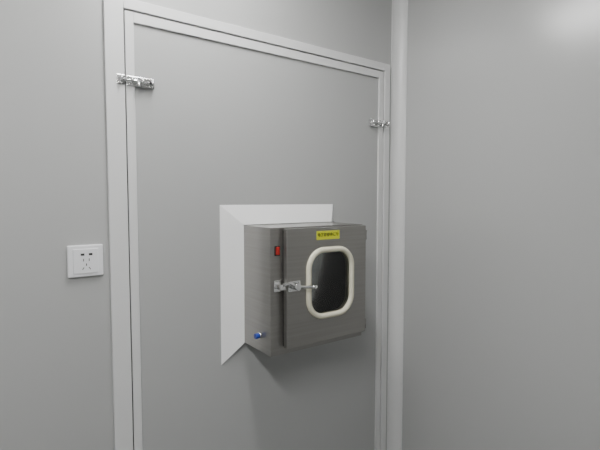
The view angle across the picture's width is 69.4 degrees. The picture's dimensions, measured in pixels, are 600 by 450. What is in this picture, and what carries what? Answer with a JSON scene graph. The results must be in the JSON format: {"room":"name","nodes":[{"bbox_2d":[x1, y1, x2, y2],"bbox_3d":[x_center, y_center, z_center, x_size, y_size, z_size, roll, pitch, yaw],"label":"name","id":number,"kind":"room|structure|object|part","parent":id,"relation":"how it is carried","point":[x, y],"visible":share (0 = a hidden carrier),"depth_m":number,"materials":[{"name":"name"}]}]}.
{"room":"clean room","nodes":[
{"label":"clean room","id":0,"kind":"room"},
{"bbox_2d":[0,0,391,449],"bbox_3d":[-0.832,0.240,1.050,3.024,2.500,0.050,-2,4,-35],"label":"wall","id":1,"kind":"structure","parent":0,"point":[56,374],"depth_m":1.15,"materials":[{"name":"paint"}]},
{"bbox_2d":[67,244,102,277],"bbox_3d":[-0.583,0.097,1.178,0.088,0.086,0.013,-2,4,-35],"label":"wall socket","id":2,"kind":"object","parent":1,"relation":"attached to","point":[82,260],"visible":1,"depth_m":1.17,"materials":[{"name":"white plastic"}]},
{"bbox_2d":[103,0,389,449],"bbox_3d":[-0.080,0.405,1.551,1.106,2.112,0.010,-2,4,-35],"label":"trim","id":3,"kind":"structure","parent":1,"relation":"attached to","point":[112,9],"depth_m":1.24,"materials":[{"name":"white metal"}]},
{"bbox_2d":[124,10,383,449],"bbox_3d":[-0.086,0.416,1.577,1.018,2.068,0.051,-2,4,-35],"label":"door frame","id":4,"kind":"object","parent":1,"relation":"attached to","point":[130,18],"visible":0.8,"depth_m":1.28,"materials":[{"name":"white metal"}]},
{"bbox_2d":[123,10,133,449],"bbox_3d":[-0.086,0.415,1.577,1.021,2.070,0.040,-2,4,-35],"label":"seam","id":5,"kind":"object","parent":4,"relation":"attached to","point":[123,10],"visible":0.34,"depth_m":1.25,"materials":[{"name":"grey"}]},
{"bbox_2d":[134,23,377,449],"bbox_3d":[-0.088,0.430,1.581,0.970,2.040,0.044,-2,4,-35],"label":"panel","id":6,"kind":"object","parent":4,"relation":"attached to","point":[219,124],"visible":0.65,"depth_m":1.44,"materials":[{"name":"grey metal"}]},
{"bbox_2d":[117,74,153,88],"bbox_3d":[-0.461,-0.406,1.222,0.104,0.028,0.036,-2,4,-35],"label":"bolt","id":7,"kind":"object","parent":6,"relation":"attached to","point":[133,81],"visible":1,"depth_m":1.23,"materials":[{"name":"silver metal"}]},
{"bbox_3d":[-0.498,-0.405,1.203,0.021,0.028,0.002,-2,4,-35],"label":"keeper plate","id":8,"kind":"part","parent":7,"relation":"part of","materials":[{"name":"silver metal"}]},
{"bbox_3d":[-0.463,-0.406,1.223,0.098,0.010,0.010,-2,4,-35],"label":"rod","id":9,"kind":"part","parent":7,"relation":"part of","materials":[{"name":"silver metal"}]},
{"bbox_3d":[-0.455,-0.407,1.238,0.076,0.028,0.002,-2,4,-35],"label":"plate","id":10,"kind":"part","parent":7,"relation":"part of","materials":[{"name":"silver metal"}]},
{"bbox_2d":[220,204,366,364],"bbox_3d":[-0.009,0.196,1.470,0.472,0.529,0.291,-2,4,-35],"label":"box","id":11,"kind":"object","parent":6,"relation":"attached to","point":[292,277],"visible":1,"depth_m":1.42,"materials":[{"name":"silver metal"}]},
{"bbox_3d":[-0.136,0.350,1.365,0.014,0.017,0.017,-2,4,-35],"label":"terminal knob","id":12,"kind":"part","parent":11,"relation":"part of","materials":[{"name":"blue plastic"}]},
{"bbox_2d":[274,246,279,255],"bbox_3d":[-0.069,0.079,1.314,0.019,0.030,0.003,-2,4,-35],"label":"switch","id":13,"kind":"object","parent":11,"relation":"attached to","point":[276,248],"depth_m":1.31,"materials":[{"name":"red plastic"}]},
{"bbox_3d":[-0.018,0.187,1.325,0.044,0.032,0.003,-2,4,-35],"label":"latch plate","id":14,"kind":"part","parent":11,"relation":"part of","materials":[{"name":"silver metal"}]},
{"bbox_3d":[-0.004,0.184,1.312,0.109,0.028,0.012,-2,4,-29],"label":"latch arm","id":15,"kind":"part","parent":11,"relation":"part of","materials":[{"name":"silver metal"}]},
{"bbox_3d":[0.063,0.200,1.418,0.366,0.386,0.004,-2,4,-35],"label":"frame","id":16,"kind":"part","parent":11,"relation":"part of","materials":[{"name":"silver metal"}]},
{"bbox_3d":[0.088,0.191,1.413,0.326,0.369,0.020,-2,4,-35],"label":"door","id":17,"kind":"part","parent":11,"relation":"part of","materials":[{"name":"silver metal"}]},
{"bbox_2d":[369,119,389,127],"bbox_3d":[0.331,-0.418,1.776,0.104,0.028,0.036,-2,4,-35],"label":"bolt","id":18,"kind":"object","parent":6,"relation":"attached to","point":[372,122],"visible":1,"depth_m":1.77,"materials":[{"name":"silver metal"}]},
{"bbox_3d":[0.314,-0.418,1.777,0.076,0.028,0.002,-2,4,-35],"label":"plate","id":19,"kind":"part","parent":18,"relation":"part of","materials":[{"name":"silver metal"}]},
{"bbox_2d":[402,0,599,449],"bbox_3d":[1.173,0.251,0.867,0.050,2.500,2.650,-2,4,-35],"label":"wall","id":20,"kind":"structure","parent":0,"point":[501,335],"depth_m":1.49,"materials":[{"name":"paint"}]},
{"bbox_2d":[387,0,407,449],"bbox_3d":[0.416,0.193,1.868,0.066,2.500,0.014,1,3,10],"label":"trim","id":21,"kind":"structure","parent":20,"relation":"attached to","point":[399,38],"depth_m":1.86,"materials":[{"name":"white metal"}]}
]}

